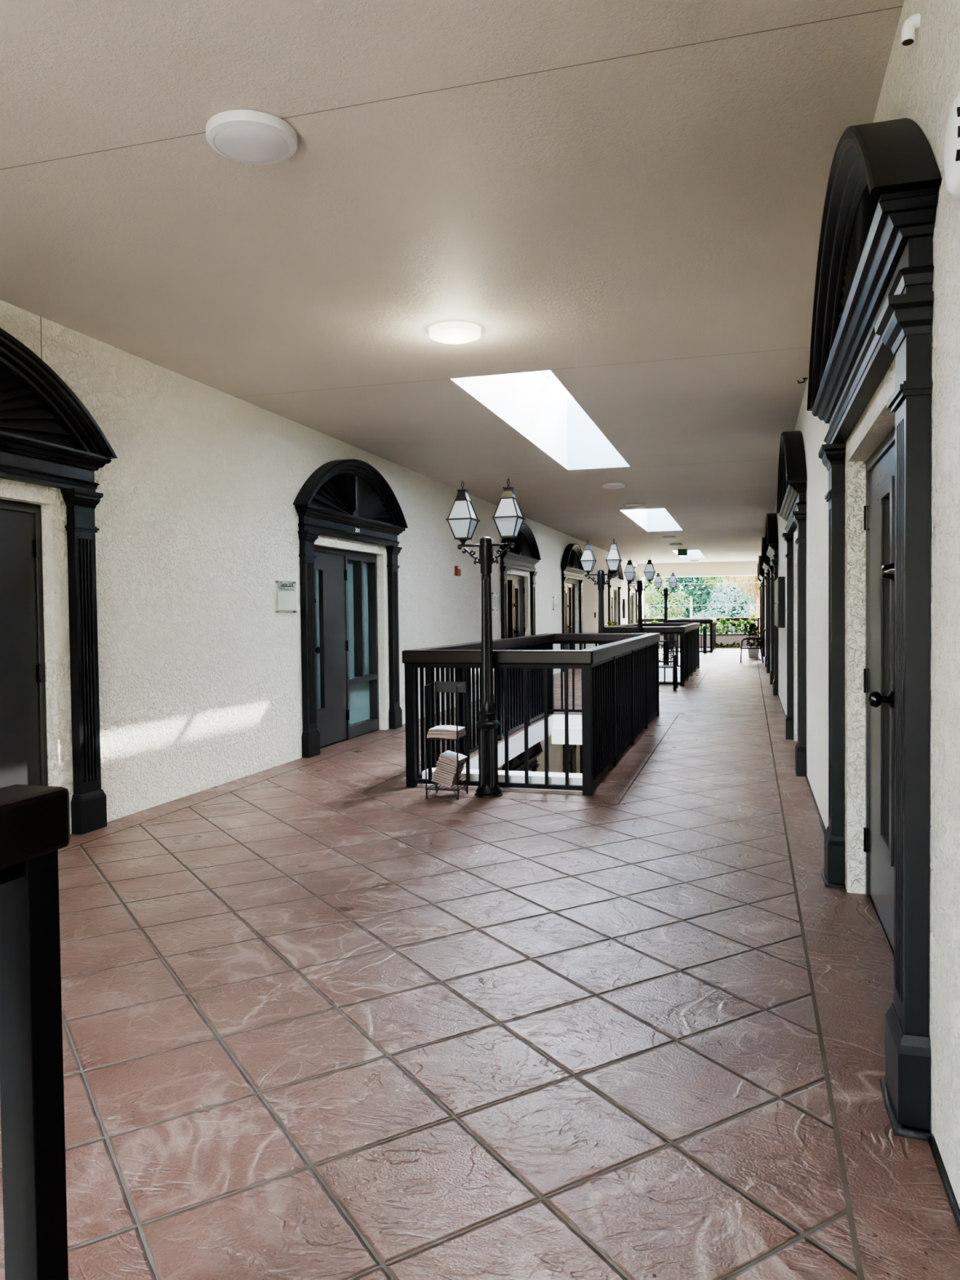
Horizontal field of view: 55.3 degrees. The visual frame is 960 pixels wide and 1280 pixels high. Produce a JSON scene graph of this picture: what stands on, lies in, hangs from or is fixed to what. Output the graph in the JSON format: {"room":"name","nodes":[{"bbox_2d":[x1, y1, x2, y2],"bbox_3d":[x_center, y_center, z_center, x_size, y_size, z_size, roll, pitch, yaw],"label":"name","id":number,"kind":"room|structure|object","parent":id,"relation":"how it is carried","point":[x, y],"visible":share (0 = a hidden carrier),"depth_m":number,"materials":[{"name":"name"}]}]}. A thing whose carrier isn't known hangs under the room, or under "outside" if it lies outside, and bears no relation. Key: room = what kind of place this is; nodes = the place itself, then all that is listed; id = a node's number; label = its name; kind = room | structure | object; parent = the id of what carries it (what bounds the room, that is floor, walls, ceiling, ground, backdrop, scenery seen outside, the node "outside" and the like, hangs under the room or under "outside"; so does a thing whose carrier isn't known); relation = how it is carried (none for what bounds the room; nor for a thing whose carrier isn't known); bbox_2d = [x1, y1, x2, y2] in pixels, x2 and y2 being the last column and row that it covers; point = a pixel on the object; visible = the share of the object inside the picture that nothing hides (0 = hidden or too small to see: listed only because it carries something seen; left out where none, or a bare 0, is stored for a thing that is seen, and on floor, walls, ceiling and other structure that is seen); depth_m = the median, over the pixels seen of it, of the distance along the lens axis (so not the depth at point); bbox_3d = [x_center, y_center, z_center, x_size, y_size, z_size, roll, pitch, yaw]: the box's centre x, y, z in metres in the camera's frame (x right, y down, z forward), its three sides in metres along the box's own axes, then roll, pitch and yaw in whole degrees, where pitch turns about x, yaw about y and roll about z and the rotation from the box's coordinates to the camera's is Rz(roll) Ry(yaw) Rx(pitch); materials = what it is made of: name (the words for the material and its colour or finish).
{"room":"office building corridor","nodes":[
{"label":"office building corridor","id":0,"kind":"room"},
{"bbox_2d":[0,299,637,834],"bbox_3d":[-0.107,1.283,15.296,0.100,7.535,47.200,0,2,16],"label":"wall","id":1,"kind":"structure","parent":0,"point":[197,517],"depth_m":7.68,"materials":[{"name":"paint"}]},
{"bbox_2d":[0,499,48,787],"bbox_3d":[-3.143,0.242,5.131,0.210,2.185,1.890,0,2,16],"label":"door","id":2,"kind":"structure","parent":1,"relation":"in","point":[23,717],"depth_m":5.86,"materials":[{"name":"grey wood"}]},
{"bbox_2d":[275,580,297,613],"bbox_3d":[-1.896,-0.422,8.972,0.034,0.313,0.370,0,2,16],"label":"plaque","id":3,"kind":"object","parent":1,"relation":"attached to","point":[286,600],"visible":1,"depth_m":8.96,"materials":[{"name":"white plastic"}]},
{"bbox_2d":[314,546,379,748],"bbox_3d":[-1.554,0.064,10.550,0.210,2.185,1.890,0,2,16],"label":"door","id":4,"kind":"structure","parent":1,"relation":"in","point":[345,582],"depth_m":10.56,"materials":[{"name":"grey wood"}]},
{"bbox_2d":[454,565,461,576],"bbox_3d":[-0.340,-1.071,14.234,0.062,0.150,0.180,0,2,16],"label":"fire alarm","id":5,"kind":"object","parent":1,"relation":"attached to","point":[457,569],"visible":1,"depth_m":14.16,"materials":[{"name":"red plastic"}]},
{"bbox_2d":[491,592,497,610],"bbox_3d":[0.257,-0.684,16.318,0.034,0.320,0.250,0,2,16],"label":"plaque","id":6,"kind":"object","parent":1,"relation":"attached to","point":[495,594],"visible":1,"depth_m":16.32,"materials":[{"name":"white plastic"}]},
{"bbox_2d":[506,574,524,685],"bbox_3d":[0.650,-0.183,18.070,0.210,2.185,1.890,0,2,16],"label":"door","id":7,"kind":"structure","parent":1,"relation":"in","point":[515,584],"depth_m":18.39,"materials":[{"name":"grey wood"}]},
{"bbox_2d":[552,596,557,609],"bbox_3d":[1.760,-0.857,21.444,0.034,0.310,0.420,0,2,16],"label":"plaque","id":8,"kind":"object","parent":1,"relation":"attached to","point":[555,598],"visible":1,"depth_m":21.42,"materials":[{"name":"white plastic"}]},
{"bbox_2d":[565,582,575,649],"bbox_3d":[2.253,-0.362,23.537,0.210,2.185,1.890,0,2,16],"label":"door","id":9,"kind":"structure","parent":1,"relation":"in","point":[570,590],"depth_m":23.97,"materials":[{"name":"grey wood"}]},
{"bbox_2d":[568,744,576,773],"bbox_3d":[2.299,3.686,23.656,0.210,2.185,1.890,0,2,16],"label":"door","id":10,"kind":"structure","parent":1,"relation":"in","point":[572,748],"depth_m":24.14,"materials":[{"name":"grey wood"}]},
{"bbox_2d":[610,589,615,623],"bbox_3d":[4.413,-0.603,30.903,0.210,2.185,1.890,0,2,16],"label":"door","id":11,"kind":"structure","parent":1,"relation":"in","point":[612,594],"depth_m":31.48,"materials":[{"name":"grey wood"}]},
{"bbox_2d":[622,599,626,617],"bbox_3d":[5.275,-1.143,33.343,0.084,0.700,0.640,0,2,16],"label":"upper cabinet","id":12,"kind":"object","parent":1,"relation":"attached to","point":[624,601],"visible":1,"depth_m":33.05,"materials":[{"name":"grey paint"}]},
{"bbox_2d":[630,592,632,623],"bbox_3d":[5.847,-0.764,35.795,0.210,2.185,1.890,0,2,16],"label":"door","id":13,"kind":"structure","parent":1,"relation":"in","point":[631,593],"depth_m":36.23,"materials":[{"name":"grey wood"}]},
{"bbox_2d":[637,577,644,622],"bbox_3d":[6.669,0.863,37.927,0.170,6.890,0.550,0,2,16],"label":"trim","id":14,"kind":"structure","parent":1,"relation":"attached to","point":[641,578],"depth_m":37.82,"materials":[{"name":"paint"}]},
{"bbox_2d":[637,560,758,577],"bbox_3d":[8.867,-2.904,37.159,4.840,0.655,0.550,0,2,16],"label":"trim","id":15,"kind":"structure","parent":1,"relation":"attached to","point":[747,567],"depth_m":36.84,"materials":[{"name":"paint"}]},
{"bbox_2d":[435,765,463,773],"bbox_3d":[-0.237,1.011,7.254,0.162,0.059,0.210,0,2,16],"label":"newspaper","id":16,"kind":"object","parent":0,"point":[437,766],"visible":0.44,"depth_m":7.16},
{"bbox_2d":[435,767,462,776],"bbox_3d":[-0.246,1.029,7.259,0.162,0.059,0.210,0,2,16],"label":"newspaper","id":17,"kind":"object","parent":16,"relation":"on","point":[436,768],"visible":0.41,"depth_m":7.16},
{"bbox_2d":[436,763,463,771],"bbox_3d":[-0.236,0.993,7.254,0.162,0.059,0.210,0,2,16],"label":"newspaper","id":18,"kind":"object","parent":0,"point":[437,764],"visible":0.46,"depth_m":7.16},
{"bbox_2d":[436,760,464,768],"bbox_3d":[-0.232,0.974,7.253,0.162,0.059,0.210,0,2,16],"label":"newspaper","id":19,"kind":"object","parent":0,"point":[437,762],"visible":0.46,"depth_m":7.16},
{"bbox_2d":[0,0,904,564],"bbox_3d":[2.263,-2.452,14.634,7.640,0.122,47.500,0,2,16],"label":"ceiling","id":20,"kind":"structure","parent":0,"point":[624,199],"depth_m":4.42,"materials":[{"name":"paint"}]},
{"bbox_2d":[205,109,297,164],"bbox_3d":[-0.913,-1.998,3.674,0.356,0.072,0.356,0,2,16],"label":"ceiling light","id":21,"kind":"object","parent":20,"relation":"attached to","point":[241,135],"visible":1,"depth_m":3.60,"materials":[{"name":"white"}]},
{"bbox_2d":[213,125,289,163],"bbox_3d":[-0.913,-1.974,3.675,0.298,0.023,0.298,0,2,16],"label":"diffuser","id":22,"kind":"object","parent":21,"relation":"attached to","point":[241,144],"depth_m":3.63,"materials":[{"name":"grey"}]},
{"bbox_2d":[428,321,480,343],"bbox_3d":[-0.171,-2.083,6.258,0.356,0.072,0.356,0,2,16],"label":"ceiling light","id":23,"kind":"object","parent":20,"relation":"attached to","point":[454,332],"visible":1,"depth_m":6.16,"materials":[{"name":"beige"}]},
{"bbox_2d":[433,330,476,343],"bbox_3d":[-0.171,-2.058,6.259,0.298,0.023,0.298,0,2,16],"label":"diffuser","id":24,"kind":"object","parent":23,"relation":"attached to","point":[442,336],"depth_m":6.20,"materials":[{"name":"beige"}]},
{"bbox_2d":[450,370,630,470],"bbox_3d":[0.875,-2.741,9.902,0.940,1.004,5.240,0,2,16],"label":"window","id":25,"kind":"structure","parent":20,"relation":"attached to","point":[532,403],"depth_m":11.22,"materials":[{"name":"white"}]},
{"bbox_2d":[602,482,626,488],"bbox_3d":[2.034,-2.333,13.924,0.356,0.072,0.356,0,2,16],"label":"ceiling light","id":26,"kind":"object","parent":20,"relation":"attached to","point":[611,485],"visible":1,"depth_m":13.80,"materials":[{"name":"grey"}]},
{"bbox_2d":[604,485,623,488],"bbox_3d":[2.035,-2.309,13.924,0.298,0.023,0.298,0,2,16],"label":"diffuser","id":27,"kind":"object","parent":26,"relation":"attached to","point":[605,486],"depth_m":13.84,"materials":[{"name":"grey"}]},
{"bbox_2d":[625,503,644,509],"bbox_3d":[2.817,-2.423,16.663,0.356,0.072,0.356,0,2,16],"label":"ceiling light","id":28,"kind":"object","parent":20,"relation":"attached to","point":[633,506],"visible":1,"depth_m":16.54,"materials":[{"name":"grey"}]},
{"bbox_2d":[620,508,682,531],"bbox_3d":[3.777,-3.066,19.801,0.940,1.004,5.100,0,2,16],"label":"window","id":29,"kind":"structure","parent":20,"relation":"attached to","point":[651,519],"depth_m":22.19,"materials":[{"name":"white"}]},
{"bbox_2d":[677,547,687,555],"bbox_3d":[6.277,-2.732,28.409,0.302,0.225,0.062,0,2,16],"label":"exit sign","id":30,"kind":"object","parent":20,"relation":"hanging from","point":[680,552],"visible":1,"depth_m":28.39,"materials":[{"name":"black"}]},
{"bbox_2d":[672,550,705,558],"bbox_3d":[7.256,-3.455,31.670,0.940,1.004,4.950,0,2,16],"label":"window","id":31,"kind":"structure","parent":20,"relation":"attached to","point":[691,553],"depth_m":33.99,"materials":[{"name":"white"}]},
{"bbox_2d":[438,755,466,764],"bbox_3d":[-0.217,0.938,7.243,0.162,0.059,0.210,0,2,16],"label":"newspaper","id":32,"kind":"object","parent":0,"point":[440,757],"visible":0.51,"depth_m":7.15,"materials":[{"name":"paper"}]},
{"bbox_2d":[438,758,466,766],"bbox_3d":[-0.220,0.956,7.251,0.162,0.059,0.210,0,2,16],"label":"newspaper","id":33,"kind":"object","parent":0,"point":[439,759],"visible":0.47,"depth_m":7.16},
{"bbox_2d":[0,647,959,1279],"bbox_3d":[2.302,0.990,14.736,5.080,0.002,47.500,0,2,16],"label":"floor","id":34,"kind":"structure","parent":0,"point":[324,1016],"depth_m":3.19,"materials":[{"name":"tile"}]},
{"bbox_2d":[0,784,70,1279],"bbox_3d":[-1.596,0.926,-1.053,0.125,1.146,5.722,0,2,16],"label":"railing","id":35,"kind":"object","parent":34,"relation":"on","point":[34,820],"visible":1,"depth_m":1.60,"materials":[{"name":"black metal"}]},
{"bbox_2d":[0,328,117,835],"bbox_3d":[-2.970,-0.261,5.064,0.165,3.190,2.810,0,2,16],"label":"doorcase","id":36,"kind":"object","parent":34,"relation":"on","point":[48,437],"visible":1,"depth_m":6.10,"materials":[{"name":"grey paint"}]},
{"bbox_2d":[293,458,408,758],"bbox_3d":[-1.382,-0.439,10.483,0.165,3.190,2.810,0,2,16],"label":"doorcase","id":37,"kind":"object","parent":34,"relation":"on","point":[350,499],"visible":1,"depth_m":10.09,"materials":[{"name":"grey paint"}]},
{"bbox_2d":[424,681,468,799],"bbox_3d":[-0.265,0.789,7.256,0.270,0.902,0.261,0,2,16],"label":"rack","id":38,"kind":"object","parent":34,"relation":"on","point":[442,686],"visible":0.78,"depth_m":7.33,"materials":[{"name":"black metal"}]},
{"bbox_2d":[431,778,457,787],"bbox_3d":[-0.276,1.121,7.275,0.162,0.059,0.210,0,2,17],"label":"newspaper","id":39,"kind":"object","parent":38,"relation":"on","point":[432,780],"visible":0.41,"depth_m":7.18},
{"bbox_2d":[432,777,460,785],"bbox_3d":[-0.266,1.102,7.270,0.162,0.059,0.210,0,2,16],"label":"newspaper","id":40,"kind":"object","parent":39,"relation":"on","point":[433,778],"visible":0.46,"depth_m":7.17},
{"bbox_2d":[432,774,460,782],"bbox_3d":[-0.263,1.084,7.265,0.162,0.059,0.210,0,2,16],"label":"newspaper","id":41,"kind":"object","parent":40,"relation":"on","point":[433,775],"visible":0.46,"depth_m":7.17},
{"bbox_2d":[433,772,461,781],"bbox_3d":[-0.255,1.066,7.255,0.162,0.059,0.210,0,2,16],"label":"newspaper","id":42,"kind":"object","parent":41,"relation":"on","point":[435,773],"visible":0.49,"depth_m":7.16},
{"bbox_2d":[433,769,461,778],"bbox_3d":[-0.255,1.048,7.258,0.162,0.059,0.210,0,2,16],"label":"newspaper","id":43,"kind":"object","parent":42,"relation":"on","point":[435,771],"visible":0.44,"depth_m":7.16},
{"bbox_2d":[426,732,465,738],"bbox_3d":[-0.266,0.750,7.255,0.245,0.035,0.235,0,2,16],"label":"newspaper","id":44,"kind":"object","parent":38,"relation":"on","point":[428,735],"visible":0.59,"depth_m":7.15,"materials":[{"name":"paper"}]},
{"bbox_2d":[427,728,465,735],"bbox_3d":[-0.262,0.723,7.253,0.239,0.030,0.235,0,2,15],"label":"newspaper","id":45,"kind":"object","parent":44,"relation":"on","point":[464,730],"visible":0.59,"depth_m":7.15,"materials":[{"name":"paper"}]},
{"bbox_2d":[428,724,465,732],"bbox_3d":[-0.258,0.702,7.251,0.233,0.026,0.235,0,2,14],"label":"newspaper","id":46,"kind":"object","parent":45,"relation":"on","point":[446,727],"visible":0.99,"depth_m":7.20,"materials":[{"name":"paper"}]},
{"bbox_2d":[426,734,466,740],"bbox_3d":[-0.265,0.769,7.255,0.268,0.010,0.258,0,2,16],"label":"wire shelf","id":47,"kind":"object","parent":38,"relation":"attached to","point":[435,738],"depth_m":7.14,"materials":[{"name":"black metal"}]},
{"bbox_2d":[426,782,467,791],"bbox_3d":[-0.261,1.164,7.267,0.268,0.010,0.258,0,2,16],"label":"wire shelf","id":48,"kind":"object","parent":38,"relation":"attached to","point":[436,784],"depth_m":7.21,"materials":[{"name":"black metal"}]},
{"bbox_2d":[439,750,466,762],"bbox_3d":[-0.209,0.919,7.249,0.162,0.059,0.210,0,2,17],"label":"newspaper","id":49,"kind":"object","parent":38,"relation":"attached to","point":[449,754],"visible":0.97,"depth_m":7.22,"materials":[{"name":"paper"}]},
{"bbox_2d":[445,478,525,797],"bbox_3d":[0.055,-0.015,7.266,0.594,2.501,0.224,0,2,16],"label":"lamp post","id":50,"kind":"object","parent":34,"relation":"on","point":[462,519],"visible":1,"depth_m":7.23,"materials":[{"name":"black metal"}]},
{"bbox_2d":[422,714,582,791],"bbox_3d":[0.958,1.282,10.255,1.880,0.512,5.770,0,2,16],"label":"trim","id":51,"kind":"structure","parent":34,"relation":"attached to","point":[556,722],"depth_m":10.73,"materials":[{"name":"white paint"}]},
{"bbox_2d":[498,523,541,672],"bbox_3d":[0.823,-0.685,18.003,0.165,3.190,2.810,0,2,16],"label":"doorcase","id":52,"kind":"object","parent":34,"relation":"on","point":[525,555],"visible":0.75,"depth_m":18.02,"materials":[{"name":"grey paint"}]},
{"bbox_2d":[401,632,660,795],"bbox_3d":[0.928,0.567,10.178,1.600,1.146,5.750,0,2,16],"label":"railing","id":53,"kind":"object","parent":34,"relation":"on","point":[620,694],"visible":0.93,"depth_m":8.34,"materials":[{"name":"black metal"}]},
{"bbox_2d":[560,543,585,671],"bbox_3d":[2.426,-0.865,23.470,0.165,3.190,2.810,0,2,16],"label":"doorcase","id":54,"kind":"object","parent":34,"relation":"on","point":[571,567],"visible":0.77,"depth_m":23.18,"materials":[{"name":"grey paint"}]},
{"bbox_2d":[579,538,622,645],"bbox_3d":[1.761,-0.212,13.291,0.594,2.501,0.224,0,2,16],"label":"lamp post","id":55,"kind":"object","parent":34,"relation":"on","point":[588,561],"visible":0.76,"depth_m":13.25,"materials":[{"name":"black metal"}]},
{"bbox_2d":[607,564,623,625],"bbox_3d":[4.585,-1.106,30.836,0.165,3.190,2.810,0,2,16],"label":"doorcase","id":56,"kind":"object","parent":34,"relation":"on","point":[616,581],"visible":0.44,"depth_m":31.11,"materials":[{"name":"grey paint"}]},
{"bbox_2d":[627,566,639,623],"bbox_3d":[6.019,-1.266,35.728,0.165,3.190,2.810,0,2,16],"label":"doorcase","id":57,"kind":"object","parent":34,"relation":"on","point":[637,577],"visible":0.45,"depth_m":35.90,"materials":[{"name":"grey paint"}]},
{"bbox_2d":[623,556,655,632],"bbox_3d":[3.065,-0.352,17.544,0.594,2.501,0.224,0,2,16],"label":"lamp post","id":58,"kind":"object","parent":34,"relation":"on","point":[629,572],"visible":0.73,"depth_m":17.50,"materials":[{"name":"black metal"}]},
{"bbox_2d":[604,622,700,686],"bbox_3d":[3.966,0.227,20.541,1.600,1.146,5.780,0,2,16],"label":"railing","id":59,"kind":"object","parent":34,"relation":"on","point":[689,633],"visible":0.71,"depth_m":18.56,"materials":[{"name":"black metal"}]},
{"bbox_2d":[653,569,677,665],"bbox_3d":[4.807,-0.553,23.699,0.594,2.501,0.224,0,2,16],"label":"lamp post","id":60,"kind":"object","parent":34,"relation":"on","point":[673,581],"visible":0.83,"depth_m":23.65,"materials":[{"name":"black metal"}]},
{"bbox_2d":[658,640,677,690],"bbox_3d":[3.030,0.461,17.082,1.244,0.910,0.556,0,2,16],"label":"garden bench","id":61,"kind":"object","parent":34,"relation":"on","point":[674,666],"visible":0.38,"depth_m":17.12,"materials":[{"name":"black metal"}]},
{"bbox_2d":[658,667,679,685],"bbox_3d":[3.996,0.953,20.619,1.880,0.490,5.800,0,2,16],"label":"trim","id":62,"kind":"structure","parent":34,"relation":"attached to","point":[668,672],"depth_m":23.11,"materials":[{"name":"white paint"}]},
{"bbox_2d":[667,617,716,653],"bbox_3d":[7.682,-0.189,33.216,1.600,1.146,3.650,0,2,16],"label":"railing","id":63,"kind":"object","parent":34,"relation":"on","point":[712,621],"visible":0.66,"depth_m":31.55,"materials":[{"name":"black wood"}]},
{"bbox_2d":[642,617,759,643],"bbox_3d":[8.836,-0.312,36.958,4.677,1.146,0.125,0,2,16],"label":"railing","id":64,"kind":"object","parent":34,"relation":"on","point":[757,620],"visible":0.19,"depth_m":36.66,"materials":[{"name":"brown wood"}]},
{"bbox_2d":[702,626,706,653],"bbox_3d":[7.623,-0.012,31.076,0.124,0.920,0.124,0,2,16],"label":"receptacle","id":65,"kind":"object","parent":34,"relation":"on","point":[704,640],"visible":1,"depth_m":31.02,"materials":[{"name":"black metal"}]},
{"bbox_2d":[658,633,758,647],"bbox_3d":[8.734,0.024,36.225,4.335,0.520,0.560,0,2,16],"label":"planter box","id":66,"kind":"object","parent":34,"relation":"on","point":[724,638],"visible":0.39,"depth_m":35.71,"materials":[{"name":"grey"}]},
{"bbox_2d":[706,622,719,633],"bbox_3d":[9.141,-0.512,36.063,0.592,0.550,0.689,0,2,16],"label":"pothos plant","id":67,"kind":"object","parent":66,"relation":"on","point":[708,624],"visible":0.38,"depth_m":35.97,"materials":[{"name":"green plant"}]},
{"bbox_2d":[715,617,729,635],"bbox_3d":[9.523,-0.526,35.947,0.624,0.748,0.701,0,2,16],"label":"pothos plant","id":68,"kind":"object","parent":66,"relation":"on","point":[723,621],"visible":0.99,"depth_m":35.84,"materials":[{"name":"green plant"}]},
{"bbox_2d":[725,619,738,633],"bbox_3d":[9.868,-0.529,35.826,0.631,0.579,0.672,-1,2,-26],"label":"pothos plant","id":69,"kind":"object","parent":66,"relation":"on","point":[732,623],"visible":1,"depth_m":35.73,"materials":[{"name":"green plant"}]},
{"bbox_2d":[733,619,749,633],"bbox_3d":[10.179,-0.511,35.752,0.607,0.631,0.680,-2,2,-29],"label":"pothos plant","id":70,"kind":"object","parent":66,"relation":"on","point":[740,622],"visible":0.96,"depth_m":35.69,"materials":[{"name":"green plant"}]},
{"bbox_2d":[742,620,755,632],"bbox_3d":[10.484,-0.513,35.666,0.642,0.539,0.709,1,2,42],"label":"pothos plant","id":71,"kind":"object","parent":66,"relation":"on","point":[748,623],"visible":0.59,"depth_m":35.57,"materials":[{"name":"green plant"}]},
{"bbox_2d":[715,641,740,647],"bbox_3d":[9.601,0.171,35.602,0.970,0.246,0.118,0,2,16],"label":"plant","id":72,"kind":"object","parent":34,"relation":"on","point":[721,644],"visible":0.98,"depth_m":35.59,"materials":[{"name":"green plant"}]},
{"bbox_2d":[740,628,765,662],"bbox_3d":[7.549,0.155,25.369,0.666,0.931,0.596,0,2,16],"label":"armchair","id":73,"kind":"object","parent":34,"relation":"on","point":[764,629],"visible":1,"depth_m":25.12,"materials":[{"name":"black metal"}]},
{"bbox_2d":[745,622,761,657],"bbox_3d":[8.340,-0.003,27.926,0.536,1.073,0.600,0,2,16],"label":"potted plant","id":74,"kind":"object","parent":34,"relation":"on","point":[753,653],"visible":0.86,"depth_m":27.83,"materials":[{"name":"green plant"}]},
{"bbox_2d":[756,563,761,645],"bbox_3d":[10.499,-1.278,34.414,0.165,3.190,2.810,0,2,16],"label":"doorcase","id":75,"kind":"object","parent":34,"relation":"on","point":[758,580],"visible":0.47,"depth_m":33.73,"materials":[{"name":"grey paint"}]},
{"bbox_2d":[758,555,764,657],"bbox_3d":[9.065,-1.118,29.522,0.165,3.190,2.810,0,2,16],"label":"doorcase","id":76,"kind":"object","parent":34,"relation":"on","point":[761,571],"visible":0.84,"depth_m":28.30,"materials":[{"name":"grey paint"}]},
{"bbox_2d":[761,537,770,673],"bbox_3d":[6.906,-0.876,22.156,0.165,3.190,2.810,0,2,16],"label":"doorcase","id":77,"kind":"object","parent":34,"relation":"on","point":[766,560],"visible":0.73,"depth_m":20.95,"materials":[{"name":"grey paint"}]},
{"bbox_2d":[764,513,777,695],"bbox_3d":[5.303,-0.697,16.689,0.165,3.190,2.810,0,2,16],"label":"doorcase","id":78,"kind":"object","parent":34,"relation":"on","point":[771,526],"visible":1,"depth_m":15.63,"materials":[{"name":"grey paint"}]},
{"bbox_2d":[777,431,806,776],"bbox_3d":[3.099,-0.450,9.169,0.165,3.190,2.810,0,2,16],"label":"doorcase","id":79,"kind":"object","parent":34,"relation":"on","point":[792,468],"visible":1,"depth_m":8.00,"materials":[{"name":"grey paint"}]},
{"bbox_2d":[652,1041,935,1279],"bbox_3d":[0.774,1.367,2.374,0.678,0.002,1.377,0,2,16],"label":"crumbs","id":80,"kind":"object","parent":34,"relation":"on","point":[911,1219],"visible":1,"depth_m":2.07,"materials":[{"name":"brown plant"}]},
{"bbox_2d":[806,118,941,1133],"bbox_3d":[1.510,-0.273,3.750,0.165,3.190,2.810,0,2,16],"label":"doorcase","id":81,"kind":"object","parent":34,"relation":"on","point":[873,304],"visible":1,"depth_m":2.60,"materials":[{"name":"grey paint"}]},
{"bbox_2d":[764,0,959,1208],"bbox_3d":[4.633,1.271,13.905,0.100,7.535,47.200,0,2,16],"label":"wall","id":82,"kind":"structure","parent":0,"point":[921,85],"depth_m":2.49,"materials":[{"name":"paint"}]},
{"bbox_2d":[774,576,785,627],"bbox_3d":[4.379,-0.544,13.399,0.094,0.700,1.700,0,2,16],"label":"upper cabinet","id":83,"kind":"object","parent":82,"relation":"attached to","point":[780,583],"visible":1,"depth_m":12.59,"materials":[{"name":"metal"}]},
{"bbox_2d":[821,868,845,888],"bbox_3d":[1.892,1.280,4.919,0.103,0.031,0.324,0,2,16],"label":"trim","id":84,"kind":"structure","parent":82,"relation":"attached to","point":[827,884],"depth_m":4.78,"materials":[{"name":"black"}]},
{"bbox_2d":[777,694,959,1232],"bbox_3d":[4.578,0.985,13.912,0.033,0.022,47.200,0,2,16],"label":"baseboard","id":85,"kind":"structure","parent":82,"relation":"attached to","point":[948,1188],"depth_m":2.34,"materials":[{"name":"black"}]},
{"bbox_2d":[863,426,894,957],"bbox_3d":[1.694,0.229,3.713,0.210,2.185,1.890,0,2,16],"label":"door","id":86,"kind":"structure","parent":82,"relation":"in","point":[879,509],"depth_m":4.11,"materials":[{"name":"grey wood"}]},
{"bbox_2d":[879,1076,933,1141],"bbox_3d":[1.228,1.355,2.656,0.103,0.031,0.324,0,2,16],"label":"trim","id":87,"kind":"structure","parent":82,"relation":"attached to","point":[897,1129],"depth_m":2.54,"materials":[{"name":"black"}]},
{"bbox_2d":[900,13,920,46],"bbox_3d":[1.254,-1.781,2.671,0.051,0.077,0.039,0,2,16],"label":"pipe stub","id":88,"kind":"object","parent":82,"relation":"attached to","point":[912,23],"visible":1,"depth_m":2.66,"materials":[{"name":"white plastic"}]},
{"bbox_2d":[943,92,959,199],"bbox_3d":[1.060,-1.092,2.020,0.057,0.224,0.204,0,2,16],"label":"wall sensor","id":89,"kind":"object","parent":82,"relation":"attached to","point":[952,138],"visible":1,"depth_m":2.00,"materials":[{"name":"white plastic"}]},
{"label":"floor","id":90,"kind":"structure","parent":0,"visible":0},
{"bbox_2d":[502,742,542,771],"bbox_3d":[0.868,3.363,18.122,0.165,3.190,2.810,0,2,16],"label":"doorcase","id":91,"kind":"object","parent":90,"relation":"on","point":[517,763],"visible":0.23,"depth_m":18.50,"materials":[{"name":"grey paint"}]},
{"bbox_2d":[562,744,582,773],"bbox_3d":[2.471,3.183,23.589,0.165,3.190,2.810,0,2,16],"label":"doorcase","id":92,"kind":"object","parent":90,"relation":"on","point":[562,744],"visible":0.02,"depth_m":24.62,"materials":[{"name":"grey paint"}]},
{"label":"outside","id":93,"kind":"structure","parent":0,"visible":0},
{"bbox_3d":[11.311,4.399,38.532,120.000,0.280,200.000,0,2,16],"label":"ground","id":94,"kind":"structure","parent":93,"visible":0},
{"bbox_2d":[643,578,660,622],"bbox_3d":[9.300,-0.021,51.458,1.901,7.859,1.744,0,2,16],"label":"tree","id":95,"kind":"object","parent":94,"relation":"on","point":[643,579],"visible":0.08,"depth_m":51.31,"materials":[{"name":"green plant"}]},
{"bbox_2d":[643,577,688,622],"bbox_3d":[12.873,-1.736,71.244,7.636,10.020,4.955,0,2,16],"label":"tree","id":96,"kind":"object","parent":94,"relation":"on","point":[651,604],"visible":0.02,"depth_m":69.66,"materials":[{"name":"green plant"}]},
{"bbox_2d":[643,577,692,622],"bbox_3d":[9.204,0.272,46.320,3.009,7.558,1.928,0,2,16],"label":"tree","id":97,"kind":"object","parent":94,"relation":"on","point":[675,609],"visible":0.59,"depth_m":45.97,"materials":[{"name":"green plant"}]},
{"bbox_2d":[643,576,729,613],"bbox_3d":[19.210,-2.564,89.166,17.955,12.604,6.808,0,2,16],"label":"tree","id":98,"kind":"object","parent":94,"relation":"on","point":[696,587],"visible":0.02,"depth_m":86.75,"materials":[{"name":"plant"}]},
{"bbox_2d":[648,576,756,633],"bbox_3d":[14.945,-1.557,60.188,8.662,10.268,5.576,0,2,16],"label":"tree","id":99,"kind":"object","parent":94,"relation":"on","point":[690,592],"visible":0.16,"depth_m":58.89,"materials":[{"name":"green plant"}]},
{"bbox_2d":[691,579,756,633],"bbox_3d":[13.703,0.313,47.124,6.719,7.329,3.539,0,2,16],"label":"tree","id":100,"kind":"object","parent":94,"relation":"on","point":[730,606],"visible":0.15,"depth_m":46.92,"materials":[{"name":"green plant"}]},
{"bbox_2d":[699,575,756,622],"bbox_3d":[16.575,-1.286,55.625,6.918,9.959,3.977,0,2,20],"label":"tree","id":101,"kind":"object","parent":94,"relation":"on","point":[713,580],"visible":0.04,"depth_m":55.71,"materials":[{"name":"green plant"}]},
{"bbox_2d":[715,575,759,636],"bbox_3d":[13.145,0.137,42.598,4.188,7.960,4.249,0,2,16],"label":"palm tree","id":102,"kind":"object","parent":94,"relation":"on","point":[749,583],"visible":0.23,"depth_m":42.33,"materials":[{"name":"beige plant"}]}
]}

